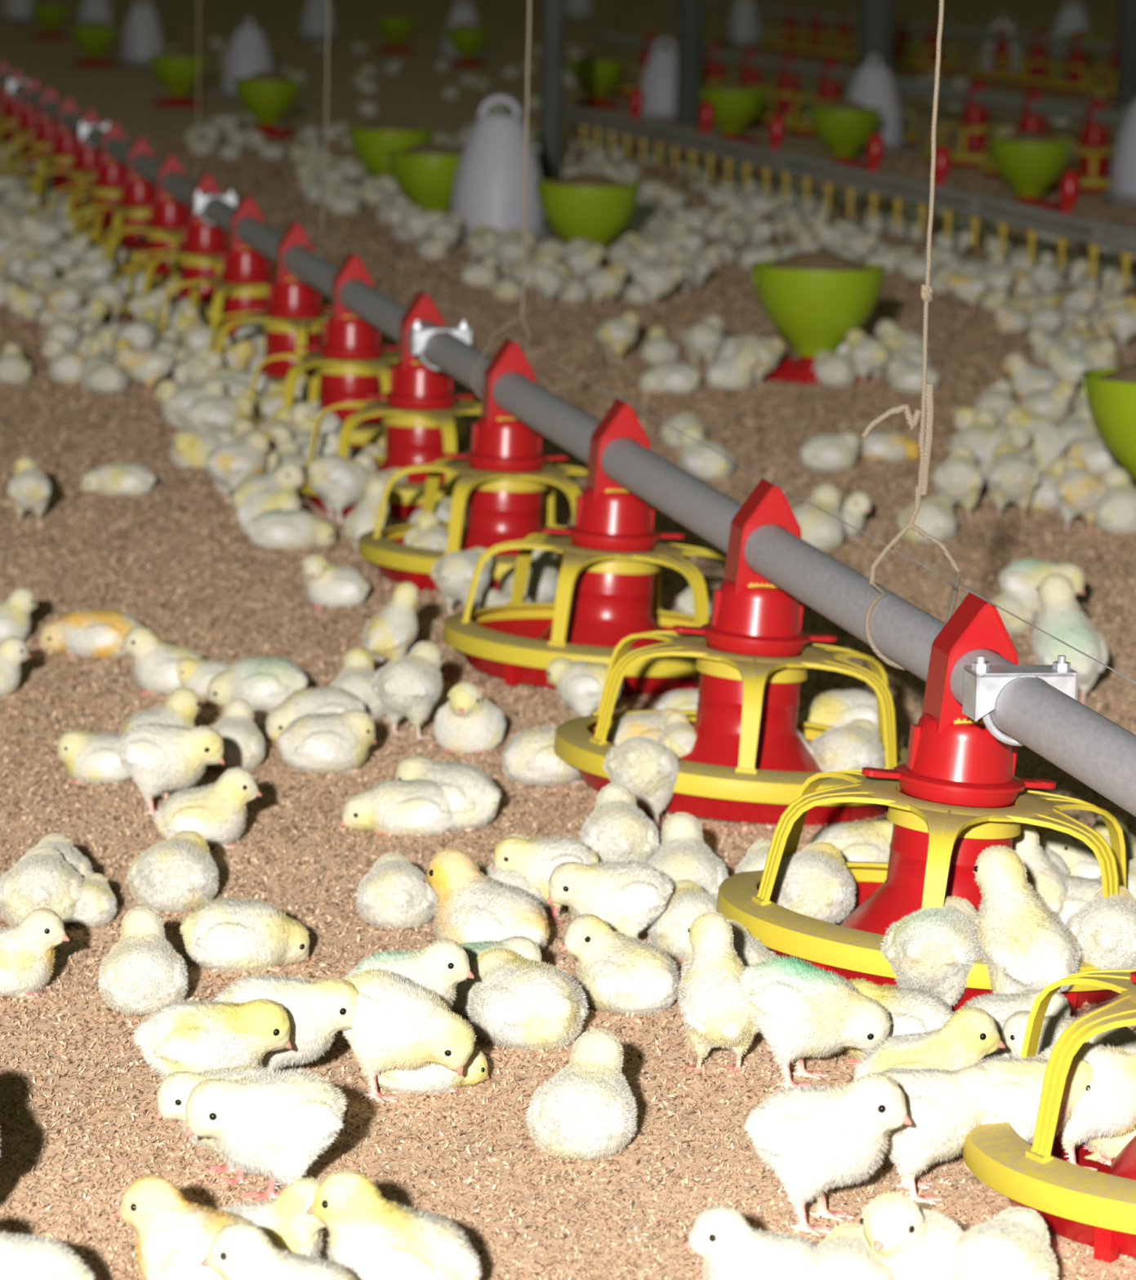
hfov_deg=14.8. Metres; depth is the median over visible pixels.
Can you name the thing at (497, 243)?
chick
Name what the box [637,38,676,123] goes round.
jar drinker
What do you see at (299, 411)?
chick
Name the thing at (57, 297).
chick
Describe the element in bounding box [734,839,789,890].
chick
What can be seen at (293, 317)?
pet feeder
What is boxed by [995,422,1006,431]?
chick
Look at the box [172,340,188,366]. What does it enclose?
chick
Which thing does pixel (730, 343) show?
chick
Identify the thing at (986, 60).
jar drinker
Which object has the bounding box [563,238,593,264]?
chick
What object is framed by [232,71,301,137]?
pet feeder
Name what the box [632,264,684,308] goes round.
chick
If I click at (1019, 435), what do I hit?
chick
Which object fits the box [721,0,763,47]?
jar drinker
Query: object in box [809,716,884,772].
chick
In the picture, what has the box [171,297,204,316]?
chick
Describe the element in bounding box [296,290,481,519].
pet feeder
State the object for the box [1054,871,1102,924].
chick
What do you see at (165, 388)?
chick
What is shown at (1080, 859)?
chick
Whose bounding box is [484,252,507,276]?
chick
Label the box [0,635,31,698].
chick
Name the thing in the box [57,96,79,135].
hood
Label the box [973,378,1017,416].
chick
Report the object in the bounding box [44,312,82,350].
chick
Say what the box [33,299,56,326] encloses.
chick
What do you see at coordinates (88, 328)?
chick
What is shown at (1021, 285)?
chick
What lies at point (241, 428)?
chick
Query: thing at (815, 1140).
chick
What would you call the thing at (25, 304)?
chick
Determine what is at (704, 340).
chick
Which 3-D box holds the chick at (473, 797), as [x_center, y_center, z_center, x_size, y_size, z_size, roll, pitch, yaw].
[-0.109,0.141,4.003,0.106,0.064,0.082,5,10,20]
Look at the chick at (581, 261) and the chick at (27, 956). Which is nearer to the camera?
the chick at (27, 956)
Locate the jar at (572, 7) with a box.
[564,0,591,15]
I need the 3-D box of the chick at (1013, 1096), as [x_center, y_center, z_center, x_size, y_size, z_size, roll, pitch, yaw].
[0.299,0.313,2.889,0.092,0.081,0.071,5,10,20]
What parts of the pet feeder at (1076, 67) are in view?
grill arm, grill arm, grill arm, grill arm, grill arm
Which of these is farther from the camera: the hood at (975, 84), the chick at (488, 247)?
the hood at (975, 84)
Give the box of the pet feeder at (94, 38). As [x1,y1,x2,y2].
[70,20,118,66]
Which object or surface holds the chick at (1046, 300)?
on the floor
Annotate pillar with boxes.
[538,0,564,180]
[675,0,704,125]
[857,0,894,75]
[1114,0,1135,111]
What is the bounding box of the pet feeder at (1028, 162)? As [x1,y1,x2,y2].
[987,131,1072,212]
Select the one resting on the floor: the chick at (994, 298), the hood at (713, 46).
the chick at (994, 298)
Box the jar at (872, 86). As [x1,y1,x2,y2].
[845,65,902,142]
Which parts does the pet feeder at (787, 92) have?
grill arm, grill arm, grill arm, grill arm, grill arm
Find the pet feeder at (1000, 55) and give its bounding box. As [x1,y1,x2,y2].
[966,25,1027,82]
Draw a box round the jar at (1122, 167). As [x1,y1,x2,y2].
[1109,98,1135,194]
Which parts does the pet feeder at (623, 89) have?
grill arm, grill arm, grill arm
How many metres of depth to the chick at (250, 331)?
7.92 m
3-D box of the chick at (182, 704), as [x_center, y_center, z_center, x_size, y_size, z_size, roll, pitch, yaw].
[-0.401,0.084,4.274,0.080,0.074,0.078,2,9,3]
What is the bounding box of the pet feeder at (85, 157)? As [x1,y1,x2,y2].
[24,107,135,218]
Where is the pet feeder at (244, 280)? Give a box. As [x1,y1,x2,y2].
[153,193,328,345]
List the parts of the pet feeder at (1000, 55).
grill arm, grill arm, grill arm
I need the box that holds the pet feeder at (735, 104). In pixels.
[697,81,764,146]
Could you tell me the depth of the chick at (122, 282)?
8.88 m
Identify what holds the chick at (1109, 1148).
on the pet feeder at (1095, 1209)
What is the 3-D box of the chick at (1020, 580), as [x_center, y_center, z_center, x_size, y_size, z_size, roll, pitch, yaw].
[0.555,-0.051,5.186,0.078,0.089,0.102,-5,11,-34]
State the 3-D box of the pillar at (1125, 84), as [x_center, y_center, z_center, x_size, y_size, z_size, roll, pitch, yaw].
[2.526,-3.892,19.210,0.120,3.200,0.120,1,9,0]
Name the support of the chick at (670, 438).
on the floor
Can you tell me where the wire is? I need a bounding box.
[0,57,1135,683]
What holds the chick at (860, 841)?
on the litter
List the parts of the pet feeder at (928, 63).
grill arm, grill arm, grill arm, grill arm, grill arm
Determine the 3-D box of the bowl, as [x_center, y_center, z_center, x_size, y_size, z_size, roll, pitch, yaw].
[0.842,-0.279,6.154,0.249,0.236,0.249,6,11,28]
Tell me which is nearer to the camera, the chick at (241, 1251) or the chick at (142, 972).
the chick at (241, 1251)
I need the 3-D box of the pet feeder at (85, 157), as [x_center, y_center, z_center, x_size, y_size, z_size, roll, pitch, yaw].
[-1.243,-1.230,11.391,0.360,0.302,0.360,6,11,28]
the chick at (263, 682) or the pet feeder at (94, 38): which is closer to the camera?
the chick at (263, 682)
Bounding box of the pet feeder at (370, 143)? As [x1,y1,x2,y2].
[347,119,434,197]
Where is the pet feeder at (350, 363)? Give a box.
[247,252,465,448]
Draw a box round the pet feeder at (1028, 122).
[975,86,1077,178]
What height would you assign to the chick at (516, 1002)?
0.066 m
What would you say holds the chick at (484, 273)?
on the floor
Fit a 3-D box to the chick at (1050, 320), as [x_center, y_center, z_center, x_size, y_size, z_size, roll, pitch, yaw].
[0.939,-0.626,8.692,0.066,0.101,0.105,-6,12,-37]
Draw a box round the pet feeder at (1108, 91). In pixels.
[1080,37,1117,98]
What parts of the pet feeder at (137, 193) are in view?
grill arm, grill arm, grill arm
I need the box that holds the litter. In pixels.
[0,131,1135,1279]
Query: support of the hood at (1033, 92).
attached to the pet feeder at (1028, 122)
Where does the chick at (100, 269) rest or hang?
on the floor
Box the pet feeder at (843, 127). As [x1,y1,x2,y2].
[807,100,881,171]
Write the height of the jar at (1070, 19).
0.320 m
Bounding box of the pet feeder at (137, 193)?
[70,135,155,263]
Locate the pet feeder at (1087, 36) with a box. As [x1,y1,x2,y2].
[1061,30,1102,71]
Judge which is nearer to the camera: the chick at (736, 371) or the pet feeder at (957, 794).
the pet feeder at (957, 794)
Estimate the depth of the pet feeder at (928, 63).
25.06 m
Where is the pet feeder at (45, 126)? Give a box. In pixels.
[0,85,64,183]
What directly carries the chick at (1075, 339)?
on the floor
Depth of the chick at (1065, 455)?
6.64 m
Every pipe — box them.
[0,71,1135,817]
[587,31,1126,128]
[703,0,1116,53]
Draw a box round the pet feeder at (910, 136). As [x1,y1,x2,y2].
[872,63,919,146]
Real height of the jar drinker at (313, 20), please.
0.359 m
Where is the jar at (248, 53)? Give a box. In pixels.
[222,26,273,91]
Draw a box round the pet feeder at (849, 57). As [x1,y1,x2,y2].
[840,38,857,62]
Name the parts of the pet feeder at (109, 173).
grill arm, grill arm, grill arm, grill arm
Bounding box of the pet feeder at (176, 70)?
[149,49,208,107]
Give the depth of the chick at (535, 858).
3.62 m
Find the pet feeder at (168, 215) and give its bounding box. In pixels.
[102,151,229,290]
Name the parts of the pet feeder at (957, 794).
grill arm, grill arm, grill arm, grill arm, grill arm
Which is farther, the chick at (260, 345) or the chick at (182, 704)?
the chick at (260, 345)
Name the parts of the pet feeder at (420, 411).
grill arm, grill arm, grill arm, grill arm, grill arm, grill arm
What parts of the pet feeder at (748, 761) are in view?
grill arm, grill arm, grill arm, grill arm, grill arm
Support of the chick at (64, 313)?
on the floor
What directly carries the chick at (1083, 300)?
on the floor
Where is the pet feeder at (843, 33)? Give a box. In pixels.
[813,8,857,59]
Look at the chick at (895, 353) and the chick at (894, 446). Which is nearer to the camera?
the chick at (894, 446)
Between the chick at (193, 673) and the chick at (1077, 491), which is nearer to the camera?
the chick at (193, 673)
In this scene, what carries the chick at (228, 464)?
on the floor
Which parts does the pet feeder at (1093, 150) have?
grill arm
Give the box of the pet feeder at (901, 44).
[892,14,924,67]
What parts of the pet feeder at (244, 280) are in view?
grill arm, grill arm, grill arm, grill arm, grill arm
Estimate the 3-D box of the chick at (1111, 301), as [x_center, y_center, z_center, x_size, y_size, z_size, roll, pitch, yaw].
[1.145,-0.677,9.092,0.062,0.081,0.101,-6,12,-39]
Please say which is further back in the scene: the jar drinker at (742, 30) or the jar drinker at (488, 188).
the jar drinker at (742, 30)
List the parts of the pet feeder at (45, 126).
grill arm, grill arm, grill arm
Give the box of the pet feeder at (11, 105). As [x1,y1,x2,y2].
[0,67,27,146]
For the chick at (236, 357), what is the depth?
7.45 m
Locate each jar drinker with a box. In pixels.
[0,0,35,22]
[76,0,117,33]
[115,0,164,66]
[216,16,273,101]
[297,0,339,41]
[438,0,486,61]
[450,94,553,246]
[564,0,594,20]
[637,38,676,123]
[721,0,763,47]
[845,53,908,153]
[978,13,1023,71]
[1046,0,1095,65]
[1100,98,1135,208]
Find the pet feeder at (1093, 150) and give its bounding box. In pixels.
[1045,95,1115,194]
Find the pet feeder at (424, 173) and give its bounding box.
[386,142,462,229]
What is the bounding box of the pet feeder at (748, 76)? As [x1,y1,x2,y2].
[730,45,777,111]
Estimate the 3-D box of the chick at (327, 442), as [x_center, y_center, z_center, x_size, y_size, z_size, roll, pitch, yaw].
[-0.381,-0.267,6.385,0.102,0.080,0.079,-5,11,-34]
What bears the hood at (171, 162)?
attached to the pet feeder at (168, 215)
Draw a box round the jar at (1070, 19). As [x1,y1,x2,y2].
[1048,5,1091,57]
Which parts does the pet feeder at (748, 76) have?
grill arm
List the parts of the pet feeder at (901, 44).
grill arm, grill arm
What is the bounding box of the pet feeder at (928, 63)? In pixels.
[900,17,964,72]
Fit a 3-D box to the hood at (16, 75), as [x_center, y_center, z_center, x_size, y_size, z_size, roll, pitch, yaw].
[-1.759,-1.774,14.002,0.060,0.106,0.054,0,10,-11]
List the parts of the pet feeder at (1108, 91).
grill arm, grill arm, grill arm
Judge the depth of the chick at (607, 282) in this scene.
9.25 m
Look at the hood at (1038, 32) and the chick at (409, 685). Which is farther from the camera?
the hood at (1038, 32)
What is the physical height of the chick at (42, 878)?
0.059 m
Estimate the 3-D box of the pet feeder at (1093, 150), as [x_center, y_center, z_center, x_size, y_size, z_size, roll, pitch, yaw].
[1.675,-1.580,13.963,0.360,0.302,0.360,6,11,28]
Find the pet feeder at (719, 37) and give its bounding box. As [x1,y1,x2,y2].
[715,22,768,44]
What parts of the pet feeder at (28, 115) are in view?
grill arm, grill arm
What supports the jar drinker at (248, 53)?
on the floor
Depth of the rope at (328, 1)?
7.24 m
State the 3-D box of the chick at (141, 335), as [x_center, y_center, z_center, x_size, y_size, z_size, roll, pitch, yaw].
[-0.780,-0.524,7.824,0.071,0.094,0.114,-6,12,-37]
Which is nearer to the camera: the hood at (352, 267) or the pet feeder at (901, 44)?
the hood at (352, 267)
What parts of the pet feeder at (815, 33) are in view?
grill arm, grill arm, grill arm, grill arm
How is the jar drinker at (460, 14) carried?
on the floor
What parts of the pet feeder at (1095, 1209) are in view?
grill arm, grill arm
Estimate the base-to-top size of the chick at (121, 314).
0.052 m
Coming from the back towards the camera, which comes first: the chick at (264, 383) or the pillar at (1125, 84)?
the pillar at (1125, 84)
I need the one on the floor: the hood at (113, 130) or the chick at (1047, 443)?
the chick at (1047, 443)
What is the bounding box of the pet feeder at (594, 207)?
[534,172,640,267]
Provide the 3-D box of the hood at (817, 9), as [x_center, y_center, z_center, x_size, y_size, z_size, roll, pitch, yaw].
[1.576,-3.952,27.720,0.060,0.106,0.054,0,10,-11]
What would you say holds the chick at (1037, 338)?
on the floor
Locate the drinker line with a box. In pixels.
[562,88,1135,287]
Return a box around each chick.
[0,240,39,271]
[0,270,8,278]
[0,277,13,306]
[0,342,31,384]
[0,586,38,645]
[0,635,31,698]
[0,844,84,926]
[0,906,69,999]
[0,1230,95,1279]
[3,253,28,288]
[4,283,44,330]
[7,456,51,524]
[19,833,93,879]
[21,248,57,287]
[31,275,72,293]
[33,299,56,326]
[36,606,143,657]
[40,199,67,217]
[40,281,84,321]
[40,337,89,384]
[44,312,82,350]
[55,729,130,784]
[56,297,111,324]
[57,308,100,327]
[62,258,115,283]
[69,872,117,927]
[71,276,99,290]
[75,320,97,359]
[78,352,115,382]
[79,461,155,496]
[80,284,88,295]
[80,295,87,307]
[80,361,128,393]
[84,281,109,323]
[86,322,123,357]
[88,281,125,322]
[97,906,188,1015]
[103,311,126,319]
[109,321,156,352]
[109,351,130,383]
[112,271,155,294]
[113,337,136,380]
[113,720,224,816]
[114,346,173,395]
[114,1173,271,1279]
[118,685,202,735]
[119,625,204,694]
[123,322,159,338]
[125,829,219,912]
[128,287,169,320]
[132,997,292,1079]
[136,306,160,328]
[150,280,179,299]
[151,328,181,367]
[151,378,187,429]
[152,766,262,848]
[154,302,182,326]
[155,1062,273,1186]
[165,377,228,431]
[168,305,203,333]
[170,429,222,470]
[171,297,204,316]
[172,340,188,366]
[173,362,190,385]
[175,657,229,698]
[177,344,208,364]
[177,367,221,388]
[179,897,310,973]
[181,324,239,354]
[184,393,254,430]
[184,1066,347,1202]
[185,351,226,382]
[195,421,233,443]
[200,1220,358,1279]
[203,374,266,396]
[204,339,257,371]
[204,430,271,503]
[205,655,308,712]
[207,697,265,771]
[211,970,359,1072]
[213,368,274,395]
[214,448,280,497]
[214,1177,325,1260]
[229,417,257,441]
[230,461,304,513]
[235,320,265,342]
[235,423,293,449]
[237,488,302,536]
[241,387,266,402]
[244,334,265,371]
[245,508,337,551]
[253,400,262,417]
[257,406,292,431]
[257,429,275,448]
[260,382,297,418]
[265,684,365,741]
[275,438,308,494]
[276,708,376,774]
[283,375,319,403]
[289,401,342,434]
[292,417,320,443]
[296,430,339,459]
[301,554,369,608]
[306,400,319,408]
[306,453,380,523]
[306,1168,482,1279]
[321,331,323,343]
[328,647,386,719]
[330,443,383,457]
[338,777,455,836]
[340,965,476,1103]
[344,476,391,559]
[346,937,474,1011]
[353,453,378,471]
[355,852,436,929]
[362,581,418,671]
[370,640,443,740]
[376,435,384,453]
[376,467,407,482]
[376,1048,489,1095]
[394,754,501,832]
[404,511,448,545]
[408,497,464,523]
[409,523,448,551]
[422,846,549,951]
[430,546,493,615]
[433,682,505,755]
[449,934,541,1017]
[460,254,497,288]
[464,230,496,262]
[466,946,589,1052]
[471,224,498,235]
[477,588,534,608]
[480,833,547,912]
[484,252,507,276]
[485,235,503,253]
[490,235,537,253]
[491,275,521,302]
[491,835,599,924]
[497,227,542,256]
[497,232,536,268]
[497,548,558,603]
[501,724,584,786]
[506,250,545,275]
[510,251,559,289]
[519,226,533,234]
[524,1027,638,1160]
[529,265,570,306]
[535,239,564,262]
[546,657,624,717]
[546,858,674,937]
[553,262,573,275]
[555,275,589,303]
[560,912,679,1016]
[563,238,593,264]
[564,244,605,280]
[578,782,659,862]
[584,261,627,311]
[594,311,639,364]
[602,735,680,830]
[605,235,635,265]
[605,707,679,745]
[618,281,649,305]
[621,254,656,281]
[623,231,666,263]
[623,275,631,282]
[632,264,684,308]
[639,360,700,394]
[641,325,677,365]
[645,811,728,899]
[646,878,716,959]
[653,235,681,266]
[653,688,697,710]
[657,710,697,758]
[661,411,704,448]
[671,249,711,293]
[672,254,696,298]
[675,586,712,617]
[675,911,759,1075]
[678,424,733,481]
[679,919,777,980]
[681,315,724,369]
[682,1204,817,1279]
[705,346,759,391]
[712,333,758,361]
[732,337,783,387]
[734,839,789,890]
[737,954,891,1088]
[743,1071,911,1236]
[768,840,855,924]
[791,483,844,552]
[795,728,813,755]
[797,688,877,728]
[799,431,859,472]
[807,816,893,862]
[808,1222,894,1279]
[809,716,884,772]
[811,351,857,386]
[835,342,848,358]
[838,491,871,538]
[843,977,953,1065]
[845,328,892,386]
[853,1005,1004,1079]
[857,430,919,462]
[859,1191,964,1279]
[873,319,922,349]
[874,1062,992,1205]
[879,346,911,378]
[880,333,929,364]
[880,895,979,1013]
[884,358,938,394]
[896,494,955,543]
[932,444,983,519]
[942,273,991,313]
[948,1206,1058,1279]
[950,408,997,451]
[952,405,1006,432]
[956,988,1070,1059]
[969,1053,1093,1144]
[970,448,988,490]
[972,844,1081,995]
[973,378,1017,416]
[974,423,1032,494]
[977,287,1008,311]
[980,267,1015,291]
[984,441,1039,519]
[989,592,1035,635]
[994,306,1027,333]
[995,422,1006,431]
[998,1009,1096,1058]
[999,558,1084,635]
[1000,352,1062,400]
[1002,406,1055,429]
[1003,294,1031,309]
[1007,269,1035,297]
[1011,822,1070,915]
[1018,380,1075,422]
[1022,297,1063,349]
[1025,457,1066,512]
[1026,262,1069,293]
[1026,327,1072,365]
[1028,422,1067,472]
[1030,293,1062,306]
[1030,572,1108,705]
[1031,1040,1135,1170]
[1039,447,1068,473]
[1039,830,1100,879]
[1039,845,1068,874]
[1040,345,1094,399]
[1050,306,1088,327]
[1053,286,1097,319]
[1053,328,1093,353]
[1053,456,1106,533]
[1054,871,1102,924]
[1055,405,1098,443]
[1057,315,1089,333]
[1062,410,1076,422]
[1064,885,1135,1009]
[1066,435,1119,476]
[1072,387,1087,410]
[1075,337,1118,368]
[1081,1126,1135,1164]
[1084,268,1098,277]
[1088,258,1122,274]
[1088,301,1102,324]
[1091,313,1116,338]
[1092,466,1135,535]
[1092,1026,1135,1053]
[1093,811,1135,863]
[1093,857,1135,899]
[1098,293,1135,314]
[1101,303,1135,351]
[1121,269,1135,289]
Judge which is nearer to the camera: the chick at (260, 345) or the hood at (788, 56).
the chick at (260, 345)
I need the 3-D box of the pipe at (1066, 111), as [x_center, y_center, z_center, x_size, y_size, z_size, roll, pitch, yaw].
[1.095,-2.170,16.905,0.049,0.049,10.184,0,10,-11]
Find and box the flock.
[0,36,1135,302]
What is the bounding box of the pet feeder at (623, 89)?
[609,31,656,97]
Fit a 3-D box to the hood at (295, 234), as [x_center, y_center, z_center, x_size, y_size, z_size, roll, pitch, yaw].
[-0.463,-0.656,7.432,0.060,0.106,0.054,0,10,-11]
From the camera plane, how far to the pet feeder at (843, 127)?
14.74 m
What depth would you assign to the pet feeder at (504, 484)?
5.44 m
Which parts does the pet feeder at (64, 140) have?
grill arm, grill arm, grill arm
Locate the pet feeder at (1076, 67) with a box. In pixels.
[1040,32,1107,93]
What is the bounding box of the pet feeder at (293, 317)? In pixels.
[186,220,390,384]
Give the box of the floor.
[0,0,1135,1279]
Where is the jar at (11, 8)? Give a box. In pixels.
[2,0,34,17]
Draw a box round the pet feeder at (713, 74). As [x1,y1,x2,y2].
[702,40,739,87]
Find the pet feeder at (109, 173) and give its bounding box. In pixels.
[48,120,126,239]
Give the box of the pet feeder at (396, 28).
[375,12,417,53]
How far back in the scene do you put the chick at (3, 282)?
9.02 m
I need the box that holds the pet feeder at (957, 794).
[715,591,1125,1015]
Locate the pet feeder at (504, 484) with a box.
[357,337,586,591]
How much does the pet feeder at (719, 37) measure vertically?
0.302 m
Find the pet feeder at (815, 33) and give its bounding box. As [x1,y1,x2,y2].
[786,6,835,55]
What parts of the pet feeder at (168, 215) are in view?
grill arm, grill arm, grill arm, grill arm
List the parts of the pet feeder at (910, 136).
grill arm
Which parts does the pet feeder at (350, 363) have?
grill arm, grill arm, grill arm, grill arm, grill arm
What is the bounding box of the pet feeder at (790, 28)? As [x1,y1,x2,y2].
[762,4,807,51]
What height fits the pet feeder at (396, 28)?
0.236 m
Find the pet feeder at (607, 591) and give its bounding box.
[442,398,726,695]
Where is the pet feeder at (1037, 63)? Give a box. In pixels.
[1002,28,1066,87]
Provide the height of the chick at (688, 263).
0.094 m
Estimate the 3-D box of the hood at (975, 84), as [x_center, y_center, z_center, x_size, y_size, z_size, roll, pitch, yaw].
[1.419,-1.900,15.261,0.060,0.106,0.054,0,10,-11]
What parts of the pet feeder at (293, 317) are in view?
grill arm, grill arm, grill arm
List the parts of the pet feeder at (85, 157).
grill arm, grill arm, grill arm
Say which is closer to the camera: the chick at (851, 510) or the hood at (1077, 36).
the chick at (851, 510)
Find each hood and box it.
[0,59,12,89]
[7,67,26,101]
[22,75,42,111]
[39,85,60,123]
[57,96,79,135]
[77,107,101,149]
[100,120,126,164]
[126,135,154,182]
[155,151,185,203]
[189,171,221,226]
[229,193,264,253]
[275,220,314,285]
[330,252,373,323]
[397,290,445,369]
[480,337,535,426]
[585,398,649,499]
[641,31,656,54]
[706,40,721,66]
[723,478,801,598]
[741,45,757,71]
[779,51,796,78]
[785,4,796,20]
[811,6,822,23]
[820,57,838,85]
[838,8,849,26]
[896,14,907,33]
[920,591,1017,736]
[927,17,937,36]
[964,78,985,110]
[995,25,1008,44]
[1021,86,1043,119]
[1031,28,1044,49]
[1070,32,1084,53]
[1083,95,1106,130]
[1111,37,1117,58]
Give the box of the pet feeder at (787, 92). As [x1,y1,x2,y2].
[747,51,817,128]
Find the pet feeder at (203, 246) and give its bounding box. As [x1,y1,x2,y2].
[120,171,275,322]
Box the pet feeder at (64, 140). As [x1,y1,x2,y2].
[1,96,79,195]
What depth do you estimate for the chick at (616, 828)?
3.69 m
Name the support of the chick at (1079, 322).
on the floor
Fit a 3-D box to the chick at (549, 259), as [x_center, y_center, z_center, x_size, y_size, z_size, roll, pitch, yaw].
[-0.072,-0.826,9.807,0.111,0.085,0.076,-1,10,-12]
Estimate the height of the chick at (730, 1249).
0.074 m
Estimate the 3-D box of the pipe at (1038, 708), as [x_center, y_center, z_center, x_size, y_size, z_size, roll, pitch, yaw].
[-0.748,-0.896,8.879,0.080,0.069,14.122,0,10,-11]
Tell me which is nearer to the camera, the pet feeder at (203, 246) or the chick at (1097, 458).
the chick at (1097, 458)
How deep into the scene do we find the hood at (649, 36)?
20.49 m
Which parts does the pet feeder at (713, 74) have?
grill arm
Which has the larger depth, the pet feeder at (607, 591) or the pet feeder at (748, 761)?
the pet feeder at (607, 591)
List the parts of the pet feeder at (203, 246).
grill arm, grill arm, grill arm, grill arm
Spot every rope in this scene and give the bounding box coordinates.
[165,0,200,201]
[288,0,330,283]
[471,0,530,399]
[861,0,960,670]
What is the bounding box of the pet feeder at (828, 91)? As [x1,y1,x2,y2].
[784,57,847,136]
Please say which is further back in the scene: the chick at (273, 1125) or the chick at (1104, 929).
the chick at (1104, 929)
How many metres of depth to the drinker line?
10.40 m
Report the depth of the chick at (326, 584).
5.23 m
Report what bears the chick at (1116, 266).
on the floor
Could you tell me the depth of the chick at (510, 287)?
9.44 m
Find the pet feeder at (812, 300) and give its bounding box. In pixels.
[749,250,886,386]
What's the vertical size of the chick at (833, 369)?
0.064 m
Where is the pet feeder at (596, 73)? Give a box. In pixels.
[568,53,624,108]
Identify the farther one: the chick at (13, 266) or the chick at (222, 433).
the chick at (13, 266)
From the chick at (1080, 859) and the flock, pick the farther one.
the flock
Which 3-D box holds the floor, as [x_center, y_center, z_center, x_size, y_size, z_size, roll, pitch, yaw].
[0.172,-6.673,45.521,28.000,0.001,92.000,1,9,0]
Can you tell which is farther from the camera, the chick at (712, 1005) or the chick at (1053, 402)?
the chick at (1053, 402)
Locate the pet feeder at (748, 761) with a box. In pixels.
[553,478,907,825]
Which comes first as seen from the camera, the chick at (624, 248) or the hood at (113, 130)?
the chick at (624, 248)
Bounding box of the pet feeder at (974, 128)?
[920,78,1015,168]
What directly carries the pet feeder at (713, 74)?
on the floor
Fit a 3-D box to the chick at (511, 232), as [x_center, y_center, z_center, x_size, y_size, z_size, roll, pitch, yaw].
[-0.113,-0.923,10.343,0.110,0.097,0.081,7,11,30]
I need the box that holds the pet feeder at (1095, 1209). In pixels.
[961,968,1135,1262]
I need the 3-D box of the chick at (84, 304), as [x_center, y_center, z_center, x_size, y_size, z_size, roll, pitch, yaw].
[-1.018,-0.690,8.932,0.094,0.052,0.067,5,10,21]
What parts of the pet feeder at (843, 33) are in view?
grill arm, grill arm, grill arm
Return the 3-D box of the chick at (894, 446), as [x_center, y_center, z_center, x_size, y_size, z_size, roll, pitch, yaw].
[0.496,-0.302,6.826,0.097,0.049,0.074,6,10,27]
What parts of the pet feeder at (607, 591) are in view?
grill arm, grill arm, grill arm, grill arm, grill arm, grill arm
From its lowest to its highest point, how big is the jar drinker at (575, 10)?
0.359 m
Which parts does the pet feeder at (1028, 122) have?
grill arm, grill arm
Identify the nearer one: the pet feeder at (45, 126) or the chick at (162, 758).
the chick at (162, 758)
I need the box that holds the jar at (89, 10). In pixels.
[76,0,113,25]
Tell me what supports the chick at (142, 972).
on the floor
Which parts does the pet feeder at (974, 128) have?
grill arm, grill arm, grill arm, grill arm, grill arm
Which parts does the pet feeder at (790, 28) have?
grill arm, grill arm, grill arm, grill arm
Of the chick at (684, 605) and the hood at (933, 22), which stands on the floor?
the chick at (684, 605)
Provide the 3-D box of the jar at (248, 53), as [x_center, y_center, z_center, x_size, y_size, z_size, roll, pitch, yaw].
[-1.387,-2.522,19.046,0.226,0.278,0.226,-2,10,-21]
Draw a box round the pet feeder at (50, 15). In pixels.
[30,0,71,39]
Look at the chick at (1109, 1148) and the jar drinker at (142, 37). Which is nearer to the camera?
the chick at (1109, 1148)
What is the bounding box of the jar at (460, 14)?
[442,4,482,54]
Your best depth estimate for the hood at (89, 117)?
11.35 m
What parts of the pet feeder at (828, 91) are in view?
grill arm, grill arm, grill arm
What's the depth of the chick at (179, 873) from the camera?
3.63 m
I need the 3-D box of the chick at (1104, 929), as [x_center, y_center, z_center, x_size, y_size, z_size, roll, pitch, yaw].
[0.422,0.241,3.388,0.080,0.091,0.104,8,11,35]
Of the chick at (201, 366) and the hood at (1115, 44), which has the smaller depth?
the chick at (201, 366)
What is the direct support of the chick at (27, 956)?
on the floor
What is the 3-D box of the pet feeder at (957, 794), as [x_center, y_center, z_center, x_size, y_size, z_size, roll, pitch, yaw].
[0.301,0.121,3.481,0.360,0.313,0.360,2,9,2]
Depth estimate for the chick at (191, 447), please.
6.49 m
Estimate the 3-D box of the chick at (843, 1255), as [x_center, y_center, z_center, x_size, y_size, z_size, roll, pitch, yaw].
[0.165,0.383,2.615,0.067,0.053,0.087,3,10,10]
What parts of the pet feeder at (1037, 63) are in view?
grill arm, grill arm, grill arm, grill arm, grill arm, grill arm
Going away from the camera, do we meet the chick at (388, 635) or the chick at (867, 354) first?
the chick at (388, 635)
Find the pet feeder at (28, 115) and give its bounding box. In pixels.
[0,75,42,167]
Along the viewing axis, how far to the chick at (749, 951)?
3.34 m
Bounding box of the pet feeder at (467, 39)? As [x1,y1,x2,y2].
[444,22,489,66]
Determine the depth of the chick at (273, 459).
6.19 m
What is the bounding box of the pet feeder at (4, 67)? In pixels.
[0,59,12,116]
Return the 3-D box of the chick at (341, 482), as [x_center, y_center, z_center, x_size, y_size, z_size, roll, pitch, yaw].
[-0.303,-0.208,5.980,0.110,0.096,0.081,0,9,-8]
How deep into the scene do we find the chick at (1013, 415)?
6.77 m
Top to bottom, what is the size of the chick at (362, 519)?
0.104 m

